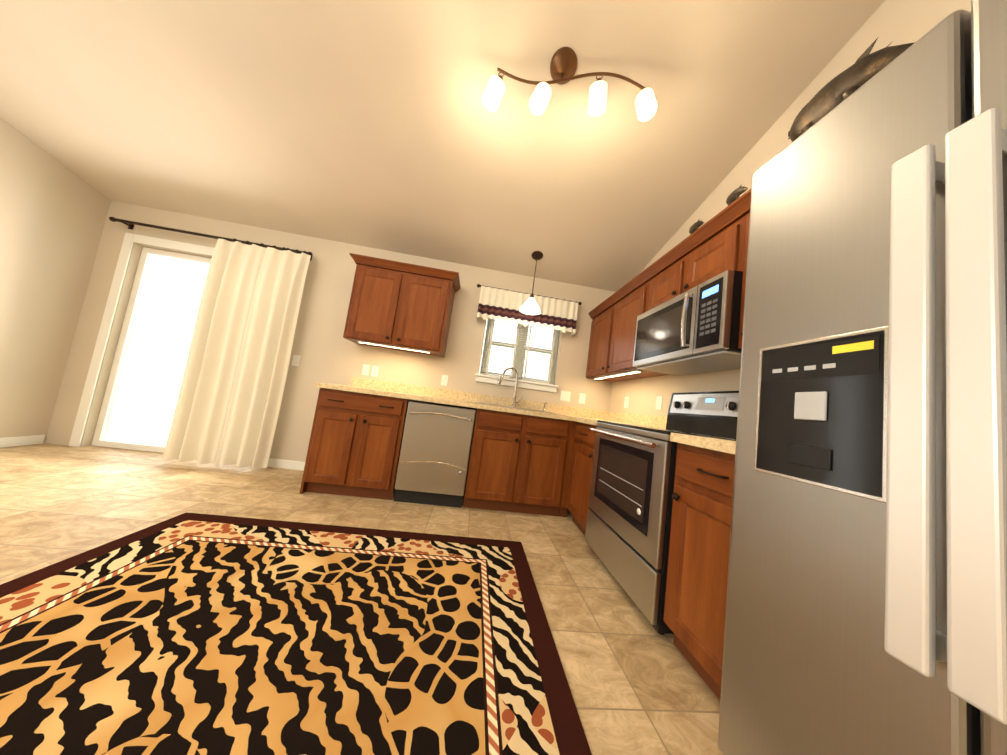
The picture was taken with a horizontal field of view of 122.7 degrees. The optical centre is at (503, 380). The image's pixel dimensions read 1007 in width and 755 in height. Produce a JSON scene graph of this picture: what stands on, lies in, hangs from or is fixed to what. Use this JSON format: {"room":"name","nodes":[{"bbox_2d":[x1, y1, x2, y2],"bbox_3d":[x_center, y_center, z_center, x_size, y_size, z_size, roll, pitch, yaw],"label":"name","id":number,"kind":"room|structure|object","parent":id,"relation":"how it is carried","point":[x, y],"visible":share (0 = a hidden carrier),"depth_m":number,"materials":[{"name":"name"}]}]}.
{"room":"kitchen","nodes":[
{"label":"kitchen","id":0,"kind":"room"},
{"bbox_2d":[0,117,110,442],"bbox_3d":[-3.819,-1.571,-0.223,0.150,3.922,6.300,8,-5,-5],"label":"wall","id":1,"kind":"structure","parent":0,"point":[53,213],"depth_m":2.43,"materials":[{"name":"beige paint"}]},
{"bbox_2d":[0,435,44,447],"bbox_3d":[-3.988,0.335,-0.388,0.022,0.085,5.978,8,-5,-5],"label":"baseboard","id":2,"kind":"structure","parent":1,"relation":"attached to","point":[39,439],"depth_m":2.45,"materials":[{"name":"white paint"}]},
{"bbox_2d":[45,201,614,461],"bbox_3d":[-1.457,-0.231,3.031,5.800,2.465,0.150,8,-5,-5],"label":"wall","id":3,"kind":"structure","parent":0,"point":[324,349],"depth_m":2.94,"materials":[{"name":"beige paint"}]},
{"bbox_2d":[69,233,214,446],"bbox_3d":[-3.105,-0.314,2.777,1.750,2.145,0.014,8,-5,-5],"label":"door frame","id":4,"kind":"structure","parent":3,"relation":"attached to","point":[129,239],"depth_m":2.71,"materials":[{"name":"white paint"}]},
{"bbox_2d":[92,247,210,452],"bbox_3d":[-3.123,-0.264,2.882,1.572,2.052,0.060,8,-5,-5],"label":"glass door","id":5,"kind":"structure","parent":3,"relation":"in","point":[115,379],"depth_m":2.81,"materials":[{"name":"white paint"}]},
{"bbox_2d":[109,217,312,260],"bbox_3d":[-2.932,-1.449,2.824,1.878,0.060,0.120,8,-5,-5],"label":"curtain rod","id":6,"kind":"object","parent":3,"relation":"attached to","point":[130,224],"visible":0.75,"depth_m":2.77,"materials":[{"name":"brown metal"}]},
{"bbox_2d":[162,238,310,469],"bbox_3d":[-2.543,-0.285,2.667,0.868,2.158,0.147,8,-5,-5],"label":"curtain","id":7,"kind":"object","parent":6,"relation":"hanging from","point":[228,403],"visible":1,"depth_m":2.65,"materials":[{"name":"beige fabric"}]},
{"bbox_2d":[267,458,304,470],"bbox_3d":[-2.049,0.874,2.805,0.664,0.085,0.013,8,-5,-5],"label":"baseboard","id":8,"kind":"structure","parent":3,"relation":"attached to","point":[275,463],"depth_m":2.78,"materials":[{"name":"white paint"}]},
{"bbox_2d":[292,355,300,365],"bbox_3d":[-2.166,-0.206,2.870,0.070,0.114,0.012,8,-5,-5],"label":"outlet","id":9,"kind":"object","parent":3,"relation":"attached to","point":[296,358],"depth_m":2.87,"materials":[{"name":"white plastic"}]},
{"bbox_2d":[362,364,369,375],"bbox_3d":[-1.470,-0.112,2.937,0.070,0.114,0.012,8,-5,-5],"label":"outlet","id":10,"kind":"object","parent":3,"relation":"attached to","point":[365,371],"depth_m":2.94,"materials":[{"name":"white plastic"}]},
{"bbox_2d":[371,366,378,376],"bbox_3d":[-1.376,-0.098,2.947,0.070,0.114,0.009,8,-5,-5],"label":"outlet","id":11,"kind":"object","parent":3,"relation":"attached to","point":[375,369],"depth_m":2.95,"materials":[{"name":"white plastic"}]},
{"bbox_2d":[343,253,460,356],"bbox_3d":[-1.037,-0.728,2.840,1.048,0.826,0.381,8,-5,-5],"label":"upper cabinet","id":12,"kind":"object","parent":3,"relation":"attached to","point":[400,306],"visible":1,"depth_m":2.70,"materials":[{"name":"brown wood"}]},
{"bbox_2d":[441,375,447,385],"bbox_3d":[-0.646,-0.001,3.018,0.070,0.114,0.009,8,-5,-5],"label":"outlet","id":13,"kind":"object","parent":3,"relation":"attached to","point":[444,380],"depth_m":3.02,"materials":[{"name":"white plastic"}]},
{"bbox_2d":[475,318,559,392],"bbox_3d":[0.199,-0.368,3.191,0.955,0.907,0.173,8,-5,-5],"label":"kitchen window","id":14,"kind":"structure","parent":3,"relation":"in","point":[520,334],"depth_m":3.21,"materials":[{"name":"white paint"}]},
{"bbox_2d":[480,319,559,384],"bbox_3d":[0.213,-0.410,3.188,0.856,0.818,0.057,8,-5,-5],"label":"window blinds","id":15,"kind":"object","parent":14,"relation":"attached to","point":[514,355],"visible":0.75,"depth_m":3.17,"materials":[{"name":"beige"}]},
{"bbox_2d":[477,284,581,335],"bbox_3d":[0.276,-0.786,3.094,1.208,0.420,0.165,8,-5,-5],"label":"valance curtain","id":16,"kind":"object","parent":3,"relation":"attached to","point":[498,304],"visible":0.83,"depth_m":3.05,"materials":[{"name":"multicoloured fabric"}]},
{"bbox_2d":[560,391,570,401],"bbox_3d":[0.709,0.180,3.148,0.116,0.114,0.012,8,-5,-5],"label":"outlet","id":17,"kind":"object","parent":3,"relation":"attached to","point":[565,396],"depth_m":3.15,"materials":[{"name":"white plastic"}]},
{"bbox_2d":[579,393,585,403],"bbox_3d":[0.908,0.209,3.168,0.070,0.114,0.009,8,-5,-5],"label":"outlet","id":18,"kind":"object","parent":3,"relation":"attached to","point":[582,396],"depth_m":3.17,"materials":[{"name":"white plastic"}]},
{"bbox_2d":[0,443,722,754],"bbox_3d":[-1.304,0.815,-0.128,5.800,0.100,6.300,8,-5,-5],"label":"floor","id":19,"kind":"structure","parent":0,"point":[637,684],"depth_m":1.60,"materials":[{"name":"beige tile"}]},
{"bbox_2d":[0,512,591,754],"bbox_3d":[-0.847,0.922,1.054,2.135,0.010,1.536,8,-5,-5],"label":"rug","id":20,"kind":"object","parent":19,"relation":"on","point":[186,633],"visible":0.94,"depth_m":0.94,"materials":[{"name":"multicoloured fabric"}]},
{"bbox_2d":[299,388,410,499],"bbox_3d":[-1.273,0.561,2.580,0.725,0.872,0.662,8,-5,-5],"label":"base cabinet","id":21,"kind":"object","parent":19,"relation":"on","point":[354,446],"visible":1,"depth_m":2.30,"materials":[{"name":"brown wood"}]},
{"bbox_2d":[394,400,476,507],"bbox_3d":[-0.617,0.656,2.623,0.596,0.868,0.690,8,-5,-5],"label":"dishwasher","id":22,"kind":"object","parent":19,"relation":"on","point":[434,458],"visible":1,"depth_m":2.35,"materials":[{"name":"silver metal"}]},
{"bbox_2d":[539,418,576,516],"bbox_3d":[0.850,0.868,2.810,0.676,0.872,0.610,8,-5,-5],"label":"base cabinet","id":23,"kind":"object","parent":19,"relation":"on","point":[557,464],"depth_m":2.47,"materials":[{"name":"brown wood"}]},
{"bbox_2d":[315,376,574,420],"bbox_3d":[-0.165,0.208,2.723,2.882,0.142,0.665,8,-5,-5],"label":"countertop","id":24,"kind":"structure","parent":23,"relation":"on","point":[431,394],"depth_m":2.93,"materials":[{"name":"stone"}]},
{"bbox_2d":[497,367,522,407],"bbox_3d":[0.076,0.069,2.960,0.307,0.427,0.122,8,-5,-5],"label":"faucet","id":25,"kind":"object","parent":24,"relation":"on","point":[515,390],"visible":1,"depth_m":2.97,"materials":[{"name":"silver metal"}]},
{"bbox_2d":[478,403,562,417],"bbox_3d":[0.117,0.363,2.762,0.786,0.175,0.571,8,-5,-5],"label":"sink","id":26,"kind":"object","parent":24,"relation":"in","point":[518,408],"visible":0.19,"depth_m":2.51,"materials":[{"name":"silver metal"}]},
{"bbox_2d":[567,422,598,534],"bbox_3d":[0.914,0.830,2.271,0.662,0.872,0.483,8,-5,-5],"label":"base cabinet","id":27,"kind":"object","parent":19,"relation":"on","point":[578,507],"visible":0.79,"depth_m":2.24,"materials":[{"name":"brown wood"}]},
{"bbox_2d":[571,407,662,428],"bbox_3d":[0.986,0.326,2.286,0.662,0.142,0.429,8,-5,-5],"label":"countertop","id":28,"kind":"structure","parent":27,"relation":"on","point":[588,416],"depth_m":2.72,"materials":[{"name":"stone"}]},
{"bbox_2d":[585,391,738,634],"bbox_3d":[0.963,0.619,1.660,0.689,1.198,0.762,8,-5,-5],"label":"stove","id":29,"kind":"object","parent":19,"relation":"on","point":[628,528],"visible":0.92,"depth_m":1.51,"materials":[{"name":"silver metal"}]},
{"bbox_2d":[663,443,734,699],"bbox_3d":[1.045,0.742,1.044,0.662,0.872,0.450,8,-5,-5],"label":"base cabinet","id":30,"kind":"object","parent":19,"relation":"on","point":[696,581],"visible":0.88,"depth_m":1.06,"materials":[{"name":"brown wood"}]},
{"bbox_2d":[663,416,735,453],"bbox_3d":[1.124,0.241,1.089,0.642,0.142,0.455,8,-5,-5],"label":"countertop","id":31,"kind":"structure","parent":30,"relation":"on","point":[727,446],"depth_m":1.10,"materials":[{"name":"stone"}]},
{"bbox_2d":[718,0,1006,754],"bbox_3d":[1.065,0.232,0.387,0.818,1.772,0.910,8,-5,-5],"label":"refrigerator","id":32,"kind":"object","parent":19,"relation":"on","point":[866,607],"visible":1,"depth_m":0.52,"materials":[{"name":"grey metal"}]},
{"bbox_2d":[788,38,913,141],"bbox_3d":[1.324,-1.086,1.081,0.081,0.273,0.377,8,-5,-5],"label":"fish figurine","id":33,"kind":"object","parent":32,"relation":"on","point":[832,94],"visible":0.52,"depth_m":1.05,"materials":[{"name":"metal"}]},
{"bbox_2d":[0,0,884,291],"bbox_3d":[-0.867,-2.420,0.152,5.800,1.613,6.300,8,-5,-5],"label":"ceiling","id":34,"kind":"structure","parent":0,"point":[376,124],"depth_m":1.83,"materials":[{"name":"paint"}]},
{"bbox_2d":[519,251,542,314],"bbox_3d":[0.316,-1.023,2.869,0.224,0.626,0.224,8,-5,-5],"label":"pendant light","id":35,"kind":"object","parent":34,"relation":"hanging from","point":[529,306],"visible":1,"depth_m":2.86,"materials":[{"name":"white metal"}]},
{"bbox_2d":[482,47,656,120],"bbox_3d":[0.366,-1.624,1.530,0.948,0.311,0.147,8,-5,2],"label":"track light","id":36,"kind":"object","parent":34,"relation":"attached to","point":[563,65],"visible":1,"depth_m":1.50,"materials":[{"name":"white glass"}]},
{"bbox_2d":[609,0,971,416],"bbox_3d":[1.748,-0.772,0.311,0.150,3.922,6.300,8,-5,-5],"label":"wall","id":37,"kind":"structure","parent":0,"point":[888,22],"depth_m":1.70,"materials":[{"name":"beige paint"}]},
{"bbox_2d":[624,397,628,407],"bbox_3d":[1.276,0.229,2.858,0.009,0.114,0.070,8,-5,-5],"label":"outlet","id":38,"kind":"object","parent":37,"relation":"attached to","point":[626,398],"depth_m":2.85,"materials":[{"name":"white plastic"}]},
{"bbox_2d":[586,273,670,381],"bbox_3d":[1.215,-0.424,2.711,0.340,0.775,1.070,8,-5,-5],"label":"upper cabinet","id":39,"kind":"object","parent":37,"relation":"attached to","point":[613,330],"depth_m":2.59,"materials":[{"name":"brown wood"}]},
{"bbox_2d":[656,396,661,409],"bbox_3d":[1.329,0.193,2.355,0.012,0.114,0.070,8,-5,-5],"label":"outlet","id":40,"kind":"object","parent":37,"relation":"attached to","point":[659,403],"depth_m":2.35,"materials":[{"name":"white plastic"}]},
{"bbox_2d":[642,197,741,313],"bbox_3d":[1.340,-0.689,1.807,0.340,0.374,0.782,8,-5,-5],"label":"upper cabinet","id":41,"kind":"object","parent":37,"relation":"attached to","point":[715,245],"depth_m":1.67,"materials":[{"name":"brown wood"}]},
{"bbox_2d":[633,270,742,375],"bbox_3d":[1.230,-0.300,1.768,0.455,0.422,0.778,8,-5,-5],"label":"microwave","id":42,"kind":"object","parent":41,"relation":"attached to","point":[694,330],"visible":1,"depth_m":1.57,"materials":[{"name":"silver metal"}]},
{"bbox_2d":[689,219,703,234],"bbox_3d":[1.203,-0.950,1.719,0.026,0.086,0.119,8,-5,-5],"label":"pig","id":43,"kind":"object","parent":41,"relation":"on","point":[695,226],"visible":0.79,"depth_m":1.71},
{"bbox_2d":[726,184,747,204],"bbox_3d":[1.231,-0.972,1.456,0.027,0.091,0.126,8,-5,-5],"label":"pig","id":44,"kind":"object","parent":41,"relation":"on","point":[734,195],"visible":0.9,"depth_m":1.45},
{"bbox_2d":[738,189,750,348],"bbox_3d":[1.379,-0.535,1.173,0.340,0.775,0.458,8,-5,-5],"label":"upper cabinet","id":45,"kind":"object","parent":37,"relation":"attached to","point":[746,201],"depth_m":1.38,"materials":[{"name":"brown wood"}]},
{"label":"outside","id":46,"kind":"structure","parent":0,"visible":0},
{"bbox_2d":[108,256,551,445],"bbox_3d":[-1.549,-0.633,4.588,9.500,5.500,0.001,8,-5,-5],"label":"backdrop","id":47,"kind":"structure","parent":46,"point":[173,271],"depth_m":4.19,"materials":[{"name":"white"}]}
]}

